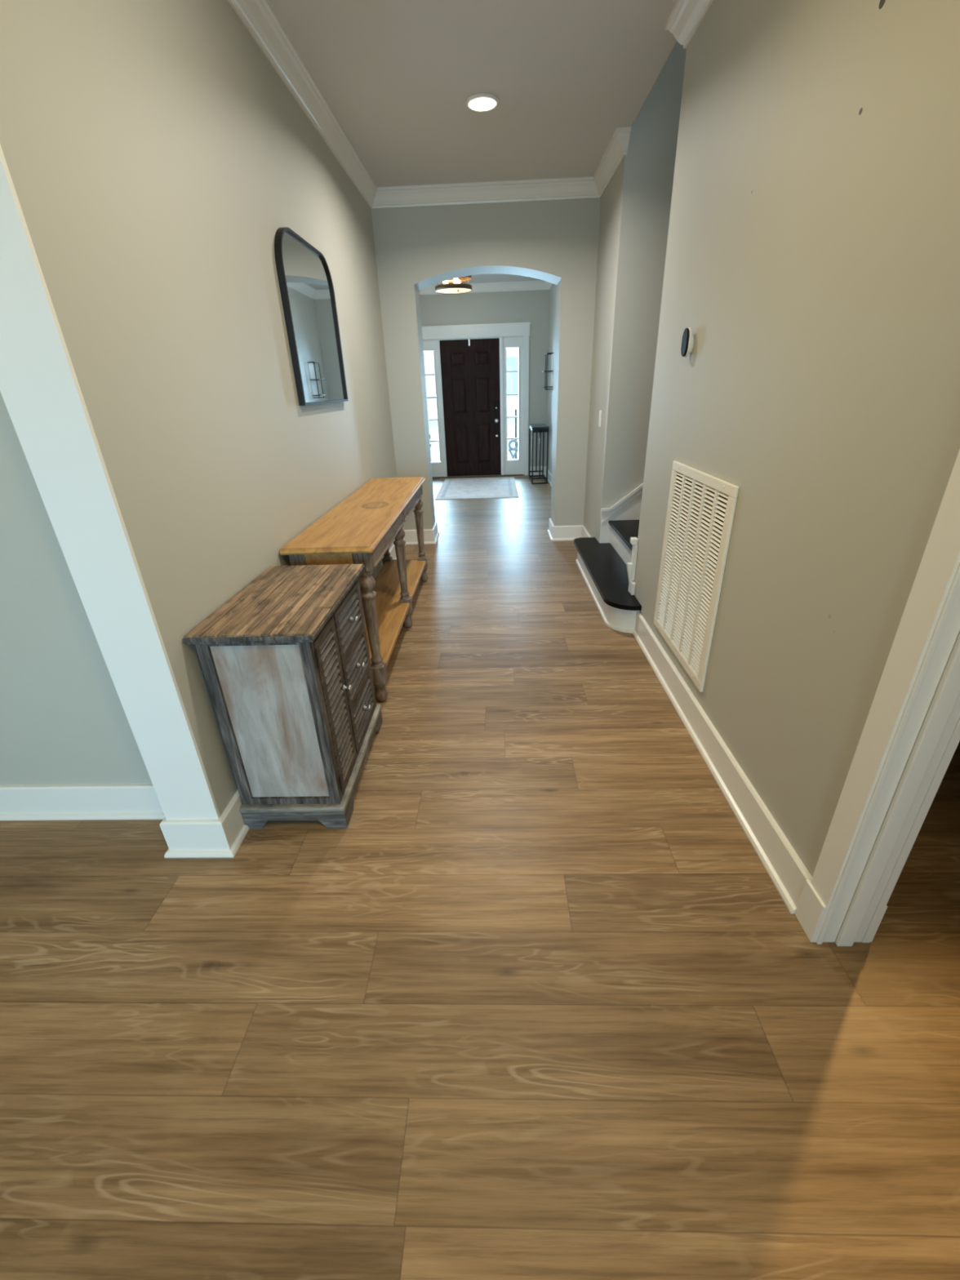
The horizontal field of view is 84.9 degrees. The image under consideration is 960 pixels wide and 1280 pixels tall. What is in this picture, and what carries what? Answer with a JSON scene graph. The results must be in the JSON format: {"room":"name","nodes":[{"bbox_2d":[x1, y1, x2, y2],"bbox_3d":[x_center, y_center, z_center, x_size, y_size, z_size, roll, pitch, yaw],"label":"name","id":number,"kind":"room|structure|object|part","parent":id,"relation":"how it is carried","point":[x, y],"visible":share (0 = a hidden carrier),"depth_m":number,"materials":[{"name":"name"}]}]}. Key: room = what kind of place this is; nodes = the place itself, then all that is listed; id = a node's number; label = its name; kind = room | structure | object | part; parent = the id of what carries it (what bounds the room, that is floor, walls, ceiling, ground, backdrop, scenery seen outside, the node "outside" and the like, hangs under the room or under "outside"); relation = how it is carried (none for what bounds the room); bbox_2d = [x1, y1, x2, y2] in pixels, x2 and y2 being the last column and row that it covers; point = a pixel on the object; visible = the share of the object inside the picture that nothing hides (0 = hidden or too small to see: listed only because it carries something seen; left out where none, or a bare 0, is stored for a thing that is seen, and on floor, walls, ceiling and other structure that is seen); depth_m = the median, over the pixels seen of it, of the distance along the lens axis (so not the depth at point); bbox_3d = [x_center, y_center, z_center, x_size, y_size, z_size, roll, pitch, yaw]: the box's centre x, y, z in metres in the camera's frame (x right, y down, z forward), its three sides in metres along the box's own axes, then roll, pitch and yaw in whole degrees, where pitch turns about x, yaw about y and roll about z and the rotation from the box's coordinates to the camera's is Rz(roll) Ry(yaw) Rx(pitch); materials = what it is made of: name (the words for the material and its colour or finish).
{"room":"home hallway","nodes":[
{"label":"home hallway","id":0,"kind":"room"},
{"bbox_2d":[0,391,152,785],"bbox_3d":[-2.958,-0.591,1.450,3.812,2.740,0.129,-1,26,2],"label":"wall","id":1,"kind":"structure","parent":0,"point":[64,720],"depth_m":1.67,"materials":[{"name":"beige paint"}]},
{"bbox_2d":[0,0,396,815],"bbox_3d":[-0.929,-1.356,2.885,0.173,2.740,3.792,-1,26,2],"label":"wall","id":2,"kind":"structure","parent":0,"point":[156,157],"depth_m":1.59,"materials":[{"name":"beige paint"}]},
{"bbox_2d":[0,144,220,819],"bbox_3d":[-0.972,-0.529,1.173,0.173,2.740,0.012,-1,26,2],"label":"trim","id":3,"kind":"structure","parent":2,"relation":"attached to","point":[40,389],"depth_m":1.27,"materials":[{"name":"white"}]},
{"bbox_2d":[0,520,439,857],"bbox_3d":[-2.583,-1.051,5.372,4.307,0.139,8.012,-1,26,2],"label":"baseboard","id":4,"kind":"structure","parent":2,"relation":"attached to","point":[222,837],"depth_m":1.87,"materials":[{"name":"white paint"}]},
{"bbox_2d":[274,226,348,405],"bbox_3d":[-0.838,-1.601,2.683,0.029,0.710,0.815,-1,26,2],"label":"wall mirror","id":5,"kind":"object","parent":2,"relation":"attached to","point":[304,274],"visible":1,"depth_m":2.59,"materials":[{"name":"black metal"}]},
{"bbox_2d":[227,0,631,208],"bbox_3d":[-0.002,-2.558,2.275,1.768,0.106,3.804,-1,26,2],"label":"trim","id":6,"kind":"structure","parent":2,"relation":"attached to","point":[259,17],"depth_m":3.40,"materials":[{"name":"white paint"}]},
{"bbox_2d":[268,0,677,284],"bbox_3d":[-0.790,-2.532,2.019,8.420,0.120,13.000,-1,26,2],"label":"ceiling","id":7,"kind":"structure","parent":0,"point":[397,77],"depth_m":2.57,"materials":[{"name":"paint"}]},
{"bbox_2d":[435,275,471,293],"bbox_3d":[-0.309,-4.185,5.985,0.424,0.376,0.424,-1,26,2],"label":"ceiling lamp","id":8,"kind":"object","parent":7,"relation":"hanging from","point":[448,286],"visible":0.56,"depth_m":5.97,"materials":[{"name":"white glass"}]},
{"bbox_2d":[435,288,471,293],"bbox_3d":[-0.304,-4.035,6.056,0.412,0.004,0.412,-1,26,2],"label":"diffuser","id":9,"kind":"object","parent":8,"relation":"attached to","point":[442,291],"depth_m":6.07,"materials":[{"name":"white glass"}]},
{"bbox_3d":[-0.273,-4.058,5.945,0.064,0.092,0.062,-1,26,2],"label":"bulb","id":10,"kind":"part","parent":8,"relation":"part of","materials":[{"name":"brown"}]},
{"bbox_2d":[465,93,499,111],"bbox_3d":[0.013,-2.858,2.801,0.180,0.022,0.180,-1,26,2],"label":"recessed light","id":11,"kind":"object","parent":7,"relation":"in","point":[481,102],"visible":1,"depth_m":2.77,"materials":[{"name":"white plastic"}]},
{"bbox_2d":[0,475,959,1279],"bbox_3d":[-0.683,-0.131,3.483,8.200,0.001,12.445,-1,26,2],"label":"floor","id":12,"kind":"structure","parent":0,"point":[544,1006],"depth_m":1.27,"materials":[{"name":"brown wood"}]},
{"bbox_2d":[182,564,382,829],"bbox_3d":[-0.645,0.181,1.966,0.390,0.752,0.665,-1,26,2],"label":"cabinet","id":13,"kind":"object","parent":12,"relation":"on","point":[285,661],"visible":1,"depth_m":1.73,"materials":[{"name":"grey wood"}]},
{"bbox_3d":[-0.659,0.273,1.686,0.275,0.594,0.012,-1,26,2],"label":"panel","id":14,"kind":"part","parent":13,"relation":"part of","materials":[{"name":"grey wood"}]},
{"bbox_3d":[-0.660,-0.141,1.811,0.384,0.023,0.665,-1,26,2],"label":"moulding","id":15,"kind":"part","parent":13,"relation":"part of","materials":[{"name":"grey wood"}]},
{"bbox_3d":[-0.639,0.443,2.092,0.371,0.025,0.656,-1,26,2],"label":"plinth moulding","id":16,"kind":"part","parent":13,"relation":"part of","materials":[{"name":"grey wood"}]},
{"bbox_3d":[-0.492,0.227,1.791,0.016,0.584,0.201,-1,26,2],"label":"door","id":17,"kind":"part","parent":13,"relation":"part of","materials":[{"name":"brown wood"}]},
{"bbox_3d":[-0.469,0.169,1.858,0.029,0.021,0.021,-1,26,2],"label":"knob","id":18,"kind":"part","parent":13,"relation":"part of","materials":[{"name":"grey metal"}]},
{"bbox_3d":[-0.492,-0.074,1.963,0.016,0.192,0.328,-1,26,2],"label":"drawer","id":19,"kind":"part","parent":13,"relation":"part of","materials":[{"name":"brown wood"}]},
{"bbox_3d":[-0.470,-0.079,1.962,0.029,0.021,0.021,-1,26,2],"label":"knob","id":20,"kind":"part","parent":13,"relation":"part of","materials":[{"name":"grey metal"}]},
{"bbox_3d":[-0.486,0.102,2.048,0.016,0.192,0.328,-1,26,2],"label":"drawer","id":21,"kind":"part","parent":13,"relation":"part of","materials":[{"name":"brown wood"}]},
{"bbox_3d":[-0.463,0.098,2.047,0.029,0.021,0.021,-1,26,2],"label":"knob","id":22,"kind":"part","parent":13,"relation":"part of","materials":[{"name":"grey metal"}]},
{"bbox_3d":[-0.479,0.279,2.133,0.016,0.192,0.328,-1,26,2],"label":"drawer","id":23,"kind":"part","parent":13,"relation":"part of","materials":[{"name":"brown wood"}]},
{"bbox_3d":[-0.457,0.274,2.132,0.029,0.021,0.021,-1,26,2],"label":"knob","id":24,"kind":"part","parent":13,"relation":"part of","materials":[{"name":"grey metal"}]},
{"bbox_2d":[280,476,427,702],"bbox_3d":[-0.609,-0.438,3.203,0.393,0.790,1.896,-1,26,2],"label":"console table","id":25,"kind":"object","parent":12,"relation":"on","point":[362,528],"visible":0.76,"depth_m":2.76,"materials":[{"name":"brown wood"}]},
{"bbox_3d":[-0.767,-0.043,2.426,0.080,0.764,0.080,-1,26,2],"label":"leg","id":26,"kind":"part","parent":25,"relation":"part of","materials":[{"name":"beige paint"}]},
{"bbox_3d":[-0.642,-0.334,2.252,0.202,0.096,0.020,-1,26,2],"label":"rail","id":27,"kind":"part","parent":25,"relation":"part of","materials":[{"name":"brown wood"}]},
{"bbox_3d":[-0.493,-0.048,2.417,0.080,0.764,0.080,-1,26,2],"label":"leg","id":28,"kind":"part","parent":25,"relation":"part of","materials":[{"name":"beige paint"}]},
{"bbox_3d":[-0.727,-0.803,4.000,0.080,0.764,0.080,-1,26,2],"label":"leg","id":29,"kind":"part","parent":25,"relation":"part of","materials":[{"name":"beige paint"}]},
{"bbox_2d":[362,559,426,667],"bbox_3d":[-0.595,-0.232,3.302,0.316,0.028,1.784,-1,26,2],"label":"shelf","id":30,"kind":"object","parent":25,"relation":"attached to","point":[392,610],"depth_m":3.29,"materials":[{"name":"brown wood"}]},
{"bbox_3d":[-0.473,-0.428,3.204,0.080,0.764,0.080,-1,26,2],"label":"leg","id":31,"kind":"part","parent":25,"relation":"part of","materials":[{"name":"beige paint"}]},
{"bbox_3d":[-0.454,-0.808,3.990,0.080,0.764,0.080,-1,26,2],"label":"leg","id":32,"kind":"part","parent":25,"relation":"part of","materials":[{"name":"beige paint"}]},
{"bbox_2d":[435,476,519,499],"bbox_3d":[-0.025,-2.315,7.952,1.150,0.009,1.760,-1,26,2],"label":"area rug","id":33,"kind":"object","parent":12,"relation":"on","point":[505,486],"visible":1,"depth_m":7.80,"materials":[{"name":"grey fabric"}]},
{"bbox_2d":[528,423,549,484],"bbox_3d":[0.912,-2.929,8.232,0.252,0.812,0.748,-1,26,2],"label":"metal side table","id":34,"kind":"object","parent":12,"relation":"on","point":[535,428],"visible":1,"depth_m":8.03,"materials":[{"name":"black metal"}]},
{"bbox_3d":[0.921,-3.072,8.563,0.244,0.782,0.020,-1,26,2],"label":"frame","id":35,"kind":"part","parent":34,"relation":"part of","materials":[{"name":"black metal"}]},
{"bbox_2d":[573,483,643,633],"bbox_3d":[2.359,-1.318,3.357,3.227,2.049,1.558,-1,26,2],"label":"staircase","id":36,"kind":"structure","parent":12,"relation":"on","point":[611,584],"depth_m":3.78,"materials":[{"name":"white paint"}]},
{"bbox_2d":[419,289,550,475],"bbox_3d":[-0.226,-4.042,8.406,2.844,2.740,0.160,-1,26,2],"label":"wall","id":37,"kind":"structure","parent":0,"point":[532,306],"depth_m":7.91,"materials":[{"name":"beige paint"}]},
{"bbox_2d":[422,340,444,476],"bbox_3d":[-0.817,-3.706,8.535,0.350,2.029,0.052,-1,26,2],"label":"window","id":38,"kind":"structure","parent":37,"relation":"in","point":[437,470],"depth_m":8.50,"materials":[{"name":"white paint"}]},
{"bbox_2d":[440,337,501,475],"bbox_3d":[-0.130,-3.710,8.495,0.921,2.022,0.112,-1,26,2],"label":"door","id":39,"kind":"structure","parent":37,"relation":"in","point":[470,367],"depth_m":8.47,"materials":[{"name":"brown wood"}]},
{"bbox_2d":[422,321,530,476],"bbox_3d":[-0.136,-3.797,8.480,1.870,2.228,0.156,-1,26,2],"label":"trim","id":40,"kind":"structure","parent":37,"relation":"attached to","point":[437,333],"depth_m":8.06,"materials":[{"name":"white paint"}]},
{"bbox_2d":[432,474,524,478],"bbox_3d":[-0.099,-2.814,8.985,1.720,0.015,0.180,-1,26,2],"label":"trim","id":41,"kind":"structure","parent":37,"relation":"attached to","point":[499,474],"depth_m":8.91,"materials":[{"name":"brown wood"}]},
{"bbox_2d":[419,280,553,294],"bbox_3d":[-0.314,-4.356,6.030,2.604,0.106,3.850,-1,26,2],"label":"trim","id":42,"kind":"structure","parent":37,"relation":"attached to","point":[540,284],"depth_m":7.70,"materials":[{"name":"white paint"}]},
{"bbox_2d":[502,336,523,475],"bbox_3d":[0.555,-3.732,8.487,0.343,2.029,0.052,-1,26,2],"label":"window","id":43,"kind":"structure","parent":37,"relation":"in","point":[511,466],"depth_m":8.45,"materials":[{"name":"white paint"}]},
{"bbox_2d":[370,197,600,529],"bbox_3d":[-0.319,-2.263,4.720,2.844,2.740,0.328,-1,26,2],"label":"wall","id":44,"kind":"structure","parent":0,"point":[555,242],"depth_m":4.26,"materials":[{"name":"beige paint"}]},
{"bbox_2d":[596,40,686,563],"bbox_3d":[2.428,-3.026,3.265,3.057,5.200,0.120,-1,26,2],"label":"wall","id":45,"kind":"structure","parent":0,"point":[647,168],"depth_m":3.52,"materials":[{"name":"beige paint"}]},
{"bbox_2d":[546,0,959,876],"bbox_3d":[0.978,-1.269,2.562,0.141,2.740,12.720,-1,26,2],"label":"wall","id":46,"kind":"structure","parent":0,"point":[812,266],"depth_m":1.42,"materials":[{"name":"beige paint"}]},
{"bbox_2d":[542,352,553,391],"bbox_3d":[0.983,-3.896,7.633,0.138,0.490,0.315,-1,26,2],"label":"wall shelf","id":47,"kind":"object","parent":46,"relation":"attached to","point":[547,353],"visible":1,"depth_m":7.59,"materials":[{"name":"black metal"}]},
{"bbox_3d":[1.049,-3.897,7.630,0.008,0.490,0.235,-1,26,2],"label":"panel","id":48,"kind":"part","parent":47,"relation":"part of","materials":[{"name":"white paint"}]},
{"bbox_2d":[529,466,591,541],"bbox_3d":[0.895,-1.814,6.696,0.332,0.139,4.805,-1,26,2],"label":"baseboard","id":49,"kind":"structure","parent":46,"relation":"attached to","point":[556,533],"depth_m":5.09,"materials":[{"name":"white paint"}]},
{"bbox_2d":[598,409,601,426],"bbox_3d":[0.948,-1.752,4.153,0.010,0.120,0.080,-1,26,2],"label":"light switch","id":50,"kind":"object","parent":46,"relation":"attached to","point":[600,411],"visible":1,"depth_m":4.14,"materials":[{"name":"white plastic"}]},
{"bbox_2d":[680,327,693,357],"bbox_3d":[0.879,-1.257,2.219,0.032,0.111,0.067,-1,26,2],"label":"thermostat","id":51,"kind":"object","parent":46,"relation":"attached to","point":[687,341],"visible":1,"depth_m":2.20,"materials":[{"name":"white plastic"}]},
{"bbox_3d":[0.868,-1.259,2.220,0.010,0.106,0.062,-1,26,2],"label":"plate","id":52,"kind":"part","parent":51,"relation":"part of","materials":[{"name":"black plastic"}]},
{"bbox_2d":[665,0,713,48],"bbox_3d":[0.763,-1.134,-0.735,0.087,0.106,6.657,-1,26,2],"label":"trim","id":53,"kind":"structure","parent":46,"relation":"attached to","point":[686,16],"depth_m":2.11,"materials":[{"name":"white paint"}]},
{"bbox_2d":[653,460,738,692],"bbox_3d":[0.909,-0.309,2.308,0.015,0.828,0.705,-1,26,2],"label":"air vent","id":54,"kind":"object","parent":46,"relation":"in","point":[700,510],"visible":1,"depth_m":2.23,"materials":[{"name":"beige metal"}]},
{"bbox_2d":[632,611,812,914],"bbox_3d":[0.914,0.303,2.303,0.030,0.139,1.885,-1,26,2],"label":"baseboard","id":55,"kind":"structure","parent":46,"relation":"attached to","point":[788,873],"depth_m":1.87,"materials":[{"name":"white paint"}]},
{"bbox_2d":[794,448,959,946],"bbox_3d":[0.923,0.050,0.534,0.162,2.130,1.080,-1,26,2],"label":"trim","id":56,"kind":"structure","parent":46,"relation":"attached to","point":[909,739],"depth_m":1.15,"materials":[{"name":"white"}]},
{"label":"outside","id":57,"kind":"structure","parent":0,"visible":0},
{"bbox_2d":[428,418,518,462],"bbox_3d":[0.872,-13.947,33.009,60.000,0.150,48.400,-1,26,2],"label":"ground","id":58,"kind":"structure","parent":57,"point":[433,425],"depth_m":20.08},
{"bbox_2d":[423,347,518,422],"bbox_3d":[-2.136,-18.239,32.345,13.400,8.350,8.800,-1,26,2],"label":"house","id":59,"kind":"structure","parent":58,"relation":"on","point":[512,353],"depth_m":29.62,"materials":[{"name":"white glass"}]},
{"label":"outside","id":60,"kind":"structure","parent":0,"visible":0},
{"bbox_3d":[0.285,-3.264,10.083,8.000,0.090,2.195,-1,26,2],"label":"trim","id":61,"kind":"structure","parent":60,"visible":0},
{"bbox_2d":[508,439,518,459],"bbox_3d":[0.638,-3.570,10.034,0.194,0.494,0.044,-1,26,2],"label":"ornament","id":62,"kind":"object","parent":61,"relation":"on","point":[510,449],"visible":0.94,"depth_m":9.98,"materials":[{"name":"blue ceramic"}]},
{"bbox_2d":[515,408,516,459],"bbox_3d":[0.728,-4.144,10.643,0.030,0.980,0.030,-1,26,2],"label":"porch post","id":63,"kind":"object","parent":61,"relation":"on","point":[515,409],"visible":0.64,"depth_m":10.57,"materials":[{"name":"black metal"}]}
]}

